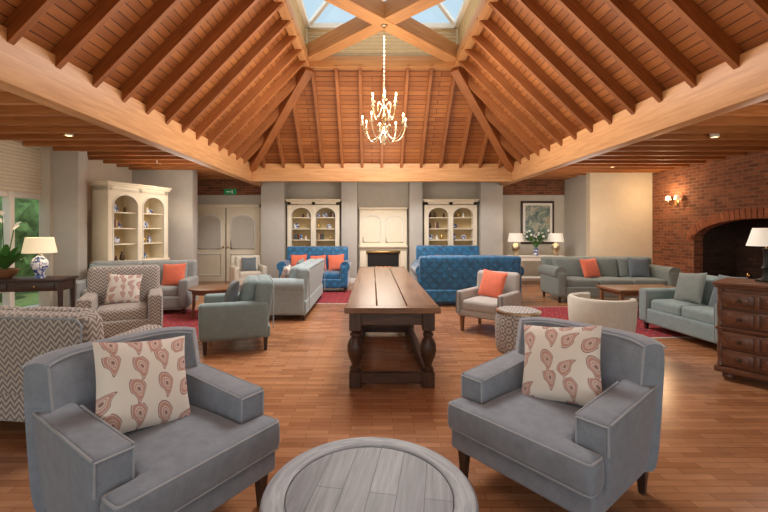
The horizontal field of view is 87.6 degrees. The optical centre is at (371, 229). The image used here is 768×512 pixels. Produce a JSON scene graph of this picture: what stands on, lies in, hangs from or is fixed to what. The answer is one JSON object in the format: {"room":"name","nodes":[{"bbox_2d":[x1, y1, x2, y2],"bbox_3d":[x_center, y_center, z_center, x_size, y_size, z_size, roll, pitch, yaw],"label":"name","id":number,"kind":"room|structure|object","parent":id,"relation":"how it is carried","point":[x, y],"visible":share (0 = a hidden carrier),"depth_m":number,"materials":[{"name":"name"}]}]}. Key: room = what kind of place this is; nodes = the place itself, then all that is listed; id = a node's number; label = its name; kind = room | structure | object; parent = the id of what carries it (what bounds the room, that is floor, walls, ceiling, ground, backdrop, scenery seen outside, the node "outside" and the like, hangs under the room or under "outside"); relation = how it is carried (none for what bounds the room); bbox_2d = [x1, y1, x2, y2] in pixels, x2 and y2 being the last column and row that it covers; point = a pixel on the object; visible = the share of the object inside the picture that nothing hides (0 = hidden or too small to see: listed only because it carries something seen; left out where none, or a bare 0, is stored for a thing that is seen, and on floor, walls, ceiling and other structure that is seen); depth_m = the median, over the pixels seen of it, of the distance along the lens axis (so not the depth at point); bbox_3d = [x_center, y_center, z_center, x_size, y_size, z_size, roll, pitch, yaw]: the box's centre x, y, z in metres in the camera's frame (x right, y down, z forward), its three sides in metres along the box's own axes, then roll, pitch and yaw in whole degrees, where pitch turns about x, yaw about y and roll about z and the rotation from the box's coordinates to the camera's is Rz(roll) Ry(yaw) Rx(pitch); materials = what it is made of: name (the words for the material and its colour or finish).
{"room":"hotel lounge","nodes":[
{"label":"hotel lounge","id":0,"kind":"room"},
{"bbox_2d":[0,140,41,307],"bbox_3d":[-6.138,-0.085,2.700,0.225,3.170,9.600,0,0,0],"label":"wall","id":1,"kind":"structure","parent":0,"point":[20,166],"depth_m":6.86,"materials":[{"name":"paint"}]},
{"bbox_2d":[0,190,39,305],"bbox_3d":[-6.080,0.370,2.737,0.140,2.040,9.575,0,0,0],"label":"window","id":2,"kind":"structure","parent":1,"relation":"in","point":[8,197],"depth_m":6.64,"materials":[{"name":"white paint"}]},
{"bbox_2d":[39,146,197,306],"bbox_3d":[-5.235,-0.085,9.600,1.690,3.170,4.600,0,0,0],"label":"wall","id":3,"kind":"structure","parent":0,"point":[65,197],"depth_m":7.46,"materials":[{"name":"paint"}]},
{"bbox_2d":[0,0,767,179],"bbox_3d":[0.625,-2.510,4.981,13.950,2.173,13.638,0,0,0],"label":"ceiling","id":4,"kind":"structure","parent":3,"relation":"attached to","point":[741,130],"depth_m":6.44,"materials":[{"name":"brown wood"}]},
{"bbox_2d":[360,24,407,144],"bbox_3d":[0.210,-2.503,6.900,0.792,2.086,0.792,0,0,13],"label":"chandelier","id":5,"kind":"object","parent":4,"relation":"hanging from","point":[384,134],"visible":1,"depth_m":6.86,"materials":[{"name":"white metal"}]},
{"bbox_2d":[198,182,563,275],"bbox_3d":[0.625,-0.100,11.900,14.350,3.200,0.200,0,0,0],"label":"wall","id":6,"kind":"structure","parent":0,"point":[370,194],"depth_m":11.80,"materials":[{"name":"paint"}]},
{"bbox_2d":[198,204,260,280],"bbox_3d":[-4.275,0.375,11.720,2.150,2.250,0.140,0,0,0],"label":"door","id":7,"kind":"structure","parent":6,"relation":"in","point":[225,231],"depth_m":11.72,"materials":[{"name":"beige paint"}]},
{"bbox_2d":[224,189,236,194],"bbox_3d":[-4.150,-1.120,11.713,0.360,0.160,0.044,0,0,0],"label":"exit sign","id":8,"kind":"object","parent":6,"relation":"attached to","point":[226,191],"visible":1,"depth_m":11.70,"materials":[{"name":"green plastic"}]},
{"bbox_2d":[198,180,563,194],"bbox_3d":[-0.215,-1.340,11.770,11.720,0.620,0.060,0,0,0],"label":"frieze","id":9,"kind":"object","parent":6,"relation":"attached to","point":[205,187],"depth_m":11.74},
{"bbox_2d":[522,278,539,280],"bbox_3d":[4.700,1.430,11.780,1.950,0.140,0.030,0,0,0],"label":"baseboard","id":10,"kind":"structure","parent":6,"relation":"attached to","point":[523,279],"depth_m":11.76,"materials":[{"name":"white paint"}]},
{"bbox_2d":[521,201,553,243],"bbox_3d":[4.870,-0.220,11.774,0.980,1.260,0.042,0,0,0],"label":"framed print","id":11,"kind":"object","parent":6,"relation":"attached to","point":[537,216],"visible":0.88,"depth_m":11.75,"materials":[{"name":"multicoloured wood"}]},
{"bbox_2d":[261,182,502,282],"bbox_3d":[0.280,-0.085,11.510,6.830,3.170,0.580,0,0,0],"label":"wall","id":12,"kind":"structure","parent":0,"point":[273,194],"depth_m":11.24,"materials":[{"name":"beige paint"}]},
{"bbox_2d":[0,281,767,511],"bbox_3d":[0.625,1.550,4.900,14.350,0.100,14.800,0,0,0],"label":"floor","id":13,"kind":"structure","parent":0,"point":[713,454],"depth_m":3.34,"materials":[{"name":"brown wood"}]},
{"bbox_2d":[0,275,78,306],"bbox_3d":[-5.150,1.100,5.848,1.350,0.800,0.424,0,0,-10],"label":"console table","id":14,"kind":"object","parent":13,"relation":"on","point":[59,284],"visible":0.95,"depth_m":5.75,"materials":[{"name":"brown wood"}]},
{"bbox_2d":[0,210,31,278],"bbox_3d":[-5.250,0.213,5.684,0.628,0.974,0.693,0,0,-23],"label":"orchid","id":15,"kind":"object","parent":14,"relation":"on","point":[7,257],"visible":0.97,"depth_m":5.72,"materials":[{"name":"green plant"}]},
{"bbox_2d":[21,237,56,277],"bbox_3d":[-4.860,0.404,5.850,0.414,0.592,0.414,0,0,0],"label":"table lamp","id":16,"kind":"object","parent":14,"relation":"on","point":[39,264],"visible":1,"depth_m":5.77,"materials":[{"name":"beige fabric"}]},
{"bbox_2d":[0,305,162,421],"bbox_3d":[-2.702,1.045,3.262,1.620,0.910,0.837,0,0,7],"label":"patterned armchair","id":17,"kind":"object","parent":13,"relation":"on","point":[27,333],"visible":0.47,"depth_m":2.85,"materials":[{"name":"grey fabric"}]},
{"bbox_2d":[89,180,171,263],"bbox_3d":[-5.049,0.275,8.463,0.515,2.450,1.550,0,0,18],"label":"bookcase","id":18,"kind":"object","parent":13,"relation":"on","point":[132,232],"visible":0.66,"depth_m":8.38,"materials":[{"name":"beige paint"}]},
{"bbox_2d":[114,237,119,243],"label":"figurine","id":19,"kind":"object","parent":18,"relation":"in","point":[117,239],"depth_m":8.18,"materials":[{"name":"white ceramic"}]},
{"bbox_2d":[114,219,121,227],"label":"figurine","id":20,"kind":"object","parent":18,"relation":"in","point":[116,222],"depth_m":8.05,"materials":[{"name":"brown ceramic"}]},
{"bbox_2d":[114,252,124,260],"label":"figurine","id":21,"kind":"object","parent":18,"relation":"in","point":[122,257],"depth_m":8.17,"materials":[{"name":"brown ceramic"}]},
{"bbox_2d":[144,235,151,242],"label":"figurine","id":22,"kind":"object","parent":18,"relation":"in","point":[149,240],"depth_m":8.80,"materials":[{"name":"white ceramic"}]},
{"bbox_2d":[145,207,152,212],"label":"figurine","id":23,"kind":"object","parent":18,"relation":"in","point":[150,210],"depth_m":8.78,"materials":[{"name":"white ceramic"}]},
{"bbox_2d":[68,260,198,313],"bbox_3d":[-4.263,1.035,7.319,1.920,0.930,0.868,0,0,-10],"label":"sofa","id":24,"kind":"object","parent":13,"relation":"on","point":[179,296],"visible":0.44,"depth_m":7.12,"materials":[{"name":"grey fabric"}]},
{"bbox_2d":[86,264,115,286],"bbox_3d":[-4.840,0.820,7.132,0.454,0.438,0.187,0,0,-17],"label":"throw pillow","id":25,"kind":"object","parent":24,"relation":"on","point":[90,265],"visible":0.13,"depth_m":7.12,"materials":[{"name":"fabric"}]},
{"bbox_2d":[161,263,185,285],"bbox_3d":[-3.638,0.820,7.344,0.435,0.418,0.187,0,0,-6],"label":"throw pillow","id":26,"kind":"object","parent":24,"relation":"on","point":[172,273],"visible":0.85,"depth_m":7.29,"materials":[{"name":"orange fabric"}]},
{"bbox_2d":[21,326,279,511],"bbox_3d":[-1.132,1.060,2.100,0.985,0.880,0.916,0,0,33],"label":"lounge armchair","id":27,"kind":"object","parent":13,"relation":"on","point":[199,461],"visible":0.91,"depth_m":1.89,"materials":[{"name":"grey fabric"},{"name":"dark wood"}]},
{"bbox_2d":[92,335,190,433],"bbox_3d":[-1.200,0.805,2.109,0.256,0.477,0.516,0,0,41],"label":"throw pillow","id":28,"kind":"object","parent":27,"relation":"on","point":[143,384],"visible":0.92,"depth_m":2.04,"materials":[{"name":"beige fabric"}]},
{"bbox_2d":[104,309,247,340],"bbox_3d":[-3.150,1.494,6.450,2.580,0.012,2.280,0,0,-8],"label":"patterned rug","id":29,"kind":"object","parent":13,"relation":"on","point":[172,317],"visible":0.16,"depth_m":6.65,"materials":[{"name":"red carpet"}]},
{"bbox_2d":[76,265,162,337],"bbox_3d":[-3.429,1.010,5.518,0.970,0.980,0.871,0,0,-28],"label":"armchair","id":30,"kind":"object","parent":29,"relation":"on","point":[117,318],"visible":0.65,"depth_m":5.35,"materials":[{"name":"grey fabric"}]},
{"bbox_2d":[104,273,142,303],"bbox_3d":[-3.465,0.820,5.584,0.451,0.434,0.187,0,0,-25],"label":"throw pillow","id":31,"kind":"object","parent":30,"relation":"on","point":[120,288],"visible":1,"depth_m":5.54,"materials":[{"name":"beige fabric"}]},
{"bbox_2d":[188,284,228,318],"bbox_3d":[-2.760,1.239,6.950,0.800,0.501,0.800,0,0,0],"label":"round side table","id":32,"kind":"object","parent":29,"relation":"on","point":[199,290],"visible":0.75,"depth_m":6.70,"materials":[{"name":"brown wood"}]},
{"bbox_2d":[198,274,273,355],"bbox_3d":[-1.765,1.060,5.255,0.872,0.880,0.920,0,0,-18],"label":"armchair","id":33,"kind":"object","parent":13,"relation":"on","point":[247,317],"visible":0.98,"depth_m":4.86,"materials":[{"name":"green fabric"}]},
{"bbox_2d":[223,280,239,301],"bbox_3d":[-1.806,0.840,5.136,0.183,0.414,0.430,0,0,-30],"label":"throw pillow","id":34,"kind":"object","parent":33,"relation":"on","point":[231,295],"visible":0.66,"depth_m":5.00,"materials":[{"name":"fabric"}]},
{"bbox_2d":[229,255,266,285],"bbox_3d":[-3.156,1.070,10.161,0.820,0.860,0.755,0,0,-30],"label":"armchair","id":35,"kind":"object","parent":13,"relation":"on","point":[236,273],"visible":0.62,"depth_m":10.02,"materials":[{"name":"beige fabric"}]},
{"bbox_2d":[241,257,256,270],"bbox_3d":[-3.092,0.860,10.050,0.360,0.343,0.175,0,0,-24],"label":"throw pillow","id":36,"kind":"object","parent":35,"relation":"on","point":[248,264],"visible":1,"depth_m":10.00,"materials":[{"name":"fabric"}]},
{"bbox_2d":[270,258,324,319],"bbox_3d":[-1.482,1.055,7.720,0.897,0.890,2.397,0,0,0],"label":"sofa","id":37,"kind":"object","parent":13,"relation":"on","point":[296,294],"visible":0.78,"depth_m":6.59,"materials":[{"name":"grey fabric"}]},
{"bbox_2d":[280,265,290,277],"bbox_3d":[-1.550,0.830,7.120,0.183,0.410,0.426,0,0,-1],"label":"throw pillow","id":38,"kind":"object","parent":37,"relation":"on","point":[285,274],"visible":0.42,"depth_m":6.96,"materials":[{"name":"beige fabric"}]},
{"bbox_2d":[285,199,340,253],"bbox_3d":[-1.665,0.310,11.547,1.580,2.380,0.495,0,0,0],"label":"bookcase","id":39,"kind":"object","parent":13,"relation":"on","point":[308,228],"visible":0.51,"depth_m":11.42,"materials":[{"name":"beige paint"}]},
{"bbox_2d":[318,233,323,239],"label":"figurine","id":40,"kind":"object","parent":39,"relation":"in","point":[320,236],"depth_m":11.49,"materials":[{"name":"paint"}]},
{"bbox_2d":[276,246,350,291],"bbox_3d":[-1.400,0.960,9.972,1.747,1.080,0.924,0,0,0],"label":"velvet sofa","id":41,"kind":"object","parent":13,"relation":"on","point":[340,278],"visible":0.59,"depth_m":10.12,"materials":[{"name":"blue fabric"}]},
{"bbox_2d":[291,254,306,265],"bbox_3d":[-1.850,0.820,10.070,0.426,0.408,0.187,0,0,0],"label":"throw pillow","id":42,"kind":"object","parent":41,"relation":"on","point":[294,258],"visible":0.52,"depth_m":10.05,"materials":[{"name":"orange fabric"}]},
{"bbox_2d":[310,255,326,269],"bbox_3d":[-1.350,0.830,10.070,0.419,0.402,0.183,0,0,-9],"label":"throw pillow","id":43,"kind":"object","parent":41,"relation":"on","point":[321,256],"visible":0.34,"depth_m":10.08,"materials":[{"name":"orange fabric"}]},
{"bbox_2d":[328,254,343,269],"bbox_3d":[-0.900,0.820,10.070,0.444,0.427,0.187,0,0,-3],"label":"throw pillow","id":44,"kind":"object","parent":41,"relation":"on","point":[334,261],"visible":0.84,"depth_m":10.02,"materials":[{"name":"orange fabric"}]},
{"bbox_2d":[315,290,351,303],"bbox_3d":[-0.600,1.494,9.000,1.380,0.012,1.780,0,0,0],"label":"patterned rug","id":45,"kind":"object","parent":13,"relation":"on","point":[328,296],"visible":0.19,"depth_m":8.82,"materials":[{"name":"red carpet"}]},
{"bbox_2d":[260,437,478,511],"bbox_3d":[-0.010,1.248,1.530,0.810,0.503,0.810,0,0,10],"label":"round coffee table","id":46,"kind":"object","parent":13,"relation":"on","point":[359,474],"visible":1,"depth_m":1.59,"materials":[{"name":"grey wood"}]},
{"bbox_2d":[359,207,407,269],"bbox_3d":[0.320,0.427,11.440,1.380,2.145,0.700,0,0,0],"label":"fireplace mantel","id":47,"kind":"object","parent":13,"relation":"on","point":[382,230],"visible":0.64,"depth_m":11.49,"materials":[{"name":"beige paint"}]},
{"bbox_2d":[344,267,440,387],"bbox_3d":[0.190,1.109,5.755,0.890,0.781,4.148,0,0,0],"label":"table","id":48,"kind":"object","parent":13,"relation":"on","point":[401,304],"visible":1,"depth_m":3.83,"materials":[{"name":"brown wood"}]},
{"bbox_2d":[413,245,479,261],"bbox_3d":[1.950,0.950,10.001,1.797,1.100,0.923,0,0,0],"label":"velvet sofa","id":49,"kind":"object","parent":13,"relation":"on","point":[421,250],"visible":0.16,"depth_m":10.25,"materials":[{"name":"blue fabric"}]},
{"bbox_2d":[422,199,478,244],"bbox_3d":[2.240,0.310,11.547,1.600,2.380,0.495,0,0,0],"label":"bookcase","id":50,"kind":"object","parent":13,"relation":"on","point":[466,225],"visible":0.56,"depth_m":11.50,"materials":[{"name":"beige paint"}]},
{"bbox_2d":[411,255,523,301],"bbox_3d":[1.920,1.000,8.225,2.152,1.000,0.950,0,0,0],"label":"velvet sofa","id":51,"kind":"object","parent":13,"relation":"on","point":[441,277],"visible":0.64,"depth_m":7.79,"materials":[{"name":"blue fabric"}]},
{"bbox_2d":[456,270,520,330],"bbox_3d":[1.759,1.070,5.990,0.760,0.860,0.727,0,0,42],"label":"armchair","id":52,"kind":"object","parent":13,"relation":"on","point":[468,303],"visible":0.71,"depth_m":5.88,"materials":[{"name":"beige fabric"}]},
{"bbox_2d":[477,269,507,297],"bbox_3d":[1.824,0.820,6.062,0.187,0.432,0.449,0,0,-39],"label":"throw pillow","id":53,"kind":"object","parent":52,"relation":"on","point":[492,284],"visible":0.94,"depth_m":6.00,"materials":[{"name":"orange fabric"}]},
{"bbox_2d":[495,306,541,353],"bbox_3d":[1.820,1.245,4.980,0.550,0.510,0.550,0,0,0],"label":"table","id":54,"kind":"object","parent":13,"relation":"on","point":[507,317],"visible":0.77,"depth_m":4.82,"materials":[{"name":"beige fabric"}]},
{"bbox_2d":[507,255,560,277],"bbox_3d":[4.500,1.101,11.000,1.450,0.798,0.400,0,0,0],"label":"console table","id":55,"kind":"object","parent":13,"relation":"on","point":[523,257],"visible":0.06,"depth_m":10.82,"materials":[{"name":"paint"}]},
{"bbox_2d":[507,233,523,255],"bbox_3d":[3.950,0.396,11.000,0.426,0.609,0.426,0,0,0],"label":"table lamp","id":56,"kind":"object","parent":55,"relation":"on","point":[513,237],"visible":1,"depth_m":10.89,"materials":[{"name":"white fabric"}]},
{"bbox_2d":[524,228,549,255],"bbox_3d":[4.454,0.296,10.970,0.710,0.809,0.801,0,0,31],"label":"flower vase","id":57,"kind":"object","parent":55,"relation":"on","point":[541,235],"visible":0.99,"depth_m":10.92,"materials":[{"name":"green plant"}]},
{"bbox_2d":[547,233,563,255],"bbox_3d":[5.050,0.396,11.000,0.426,0.609,0.426,0,0,0],"label":"table lamp","id":58,"kind":"object","parent":55,"relation":"on","point":[552,237],"visible":1,"depth_m":10.90,"materials":[{"name":"white fabric"}]},
{"bbox_2d":[448,317,666,511],"bbox_3d":[1.090,1.060,2.383,0.985,0.880,0.916,0,0,-38],"label":"lounge armchair","id":59,"kind":"object","parent":13,"relation":"on","point":[579,458],"visible":0.94,"depth_m":2.14,"materials":[{"name":"grey fabric upholstery"},{"name":"dark wood"}]},
{"bbox_2d":[521,324,601,405],"bbox_3d":[1.139,0.805,2.422,0.522,0.483,0.257,0,0,41],"label":"throw pillow","id":60,"kind":"object","parent":59,"relation":"on","point":[562,364],"visible":0.92,"depth_m":2.35,"materials":[{"name":"beige fabric"}]},
{"bbox_2d":[567,292,637,332],"bbox_3d":[2.750,1.152,4.832,0.670,0.704,0.740,0,0,-30],"label":"tub chair","id":61,"kind":"object","parent":13,"relation":"on","point":[622,315],"visible":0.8,"depth_m":4.55,"materials":[{"name":"fabric"}]},
{"bbox_2d":[538,256,680,302],"bbox_3d":[5.050,1.045,8.665,2.602,0.910,0.930,0,0,0],"label":"sofa","id":62,"kind":"object","parent":13,"relation":"on","point":[560,276],"visible":0.72,"depth_m":8.49,"materials":[{"name":"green fabric"}]},
{"bbox_2d":[579,258,600,277],"bbox_3d":[4.700,0.820,8.620,0.441,0.424,0.187,0,0,-14],"label":"throw pillow","id":63,"kind":"object","parent":62,"relation":"on","point":[589,267],"visible":1,"depth_m":8.56,"materials":[{"name":"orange fabric"}]},
{"bbox_2d":[627,257,649,276],"bbox_3d":[5.750,0.810,8.620,0.462,0.444,0.191,0,0,4],"label":"throw pillow","id":64,"kind":"object","parent":62,"relation":"on","point":[638,267],"visible":1,"depth_m":8.56,"materials":[{"name":"fabric"}]},
{"bbox_2d":[531,307,694,338],"bbox_3d":[4.350,1.494,6.700,2.980,0.012,2.280,0,0,-4],"label":"patterned rug","id":65,"kind":"object","parent":13,"relation":"on","point":[654,331],"visible":0.08,"depth_m":6.11,"materials":[{"name":"red carpet"}]},
{"bbox_2d":[596,284,675,309],"bbox_3d":[4.750,1.247,7.050,1.250,0.482,0.650,0,0,-4],"label":"wooden coffee table","id":66,"kind":"object","parent":65,"relation":"on","point":[621,290],"visible":0.32,"depth_m":7.00,"materials":[{"name":"brown wood"}]},
{"bbox_2d":[639,275,717,343],"bbox_3d":[4.567,1.075,5.451,0.893,0.850,1.420,0,0,-4],"label":"loveseat","id":67,"kind":"object","parent":13,"relation":"on","point":[657,306],"visible":0.46,"depth_m":5.51,"materials":[{"name":"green fabric"}]},
{"bbox_2d":[674,272,706,303],"bbox_3d":[4.486,0.810,5.646,0.191,0.459,0.476,0,0,-7],"label":"throw pillow","id":68,"kind":"object","parent":67,"relation":"on","point":[690,287],"visible":0.97,"depth_m":5.57,"materials":[{"name":"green fabric"}]},
{"bbox_2d":[709,274,747,306],"bbox_3d":[4.524,0.800,5.097,0.195,0.450,0.470,0,0,5],"label":"throw pillow","id":69,"kind":"object","parent":67,"relation":"on","point":[714,296],"visible":0.22,"depth_m":5.21,"materials":[{"name":"fabric"}]},
{"bbox_2d":[703,218,767,278],"bbox_3d":[7.725,0.300,7.620,1.250,2.600,3.200,0,0,0],"label":"brick fireplace","id":70,"kind":"object","parent":13,"relation":"on","point":[726,252],"visible":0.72,"depth_m":9.07,"materials":[{"name":"black brick"}]},
{"bbox_2d":[712,277,767,381],"bbox_3d":[4.035,1.009,3.701,0.622,0.982,1.270,0,0,-37],"label":"dresser","id":71,"kind":"object","parent":13,"relation":"on","point":[742,303],"visible":1,"depth_m":3.87,"materials":[{"name":"brown wood"}]},
{"bbox_2d":[746,228,767,282],"bbox_3d":[3.940,0.250,4.000,0.300,0.540,0.300,0,0,0],"label":"table lamp","id":72,"kind":"object","parent":71,"relation":"on","point":[758,236],"visible":0.99,"depth_m":3.98,"materials":[{"name":"white fabric"}]},
{"bbox_2d":[0,0,767,162],"bbox_3d":[0.775,-2.630,4.900,14.850,1.940,14.400,0,0,0],"label":"ceiling","id":73,"kind":"structure","parent":0,"point":[734,17],"depth_m":6.37,"materials":[{"name":"brown wood"}]},
{"bbox_2d":[0,24,767,186],"bbox_3d":[0.250,-1.485,4.900,7.100,0.470,13.800,0,0,0],"label":"beam","id":74,"kind":"structure","parent":73,"relation":"attached to","point":[28,70],"depth_m":5.20,"materials":[{"name":"brown wood"}]},
{"bbox_2d":[274,0,498,69],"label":"skylight","id":75,"kind":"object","parent":73,"relation":"attached to","point":[355,42],"depth_m":7.81,"materials":[{"name":"brown wood"}]},
{"bbox_2d":[564,173,651,258],"bbox_3d":[6.485,-0.085,11.078,1.630,3.170,1.425,0,0,0],"label":"wall","id":76,"kind":"structure","parent":0,"point":[606,214],"depth_m":10.40,"materials":[{"name":"paint"}]},
{"bbox_2d":[652,151,767,272],"bbox_3d":[7.390,-0.085,4.250,0.220,3.170,12.500,0,0,0],"label":"wall","id":77,"kind":"structure","parent":0,"point":[714,193],"depth_m":9.00,"materials":[{"name":"brick"}]},
{"bbox_2d":[665,195,680,206],"bbox_3d":[7.203,-0.690,9.550,0.190,0.260,0.420,0,0,0],"label":"wall sconce","id":78,"kind":"object","parent":77,"relation":"attached to","point":[676,197],"visible":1,"depth_m":9.53,"materials":[{"name":"white glass"}]},
{"label":"outside","id":79,"kind":"structure","parent":0,"visible":0},
{"bbox_2d":[0,291,38,306],"bbox_3d":[0.000,1.700,5.000,60.000,0.100,60.000,0,0,0],"label":"lawn","id":80,"kind":"structure","parent":79,"point":[22,299],"depth_m":9.63,"materials":[{"name":"green plant"}]},
{"bbox_2d":[0,197,38,301],"bbox_3d":[-9.285,0.181,5.093,2.829,4.447,16.077,0,0,2],"label":"hedge","id":81,"kind":"object","parent":80,"relation":"on","point":[26,210],"visible":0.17,"depth_m":9.54,"materials":[{"name":"green plant"}]}
]}

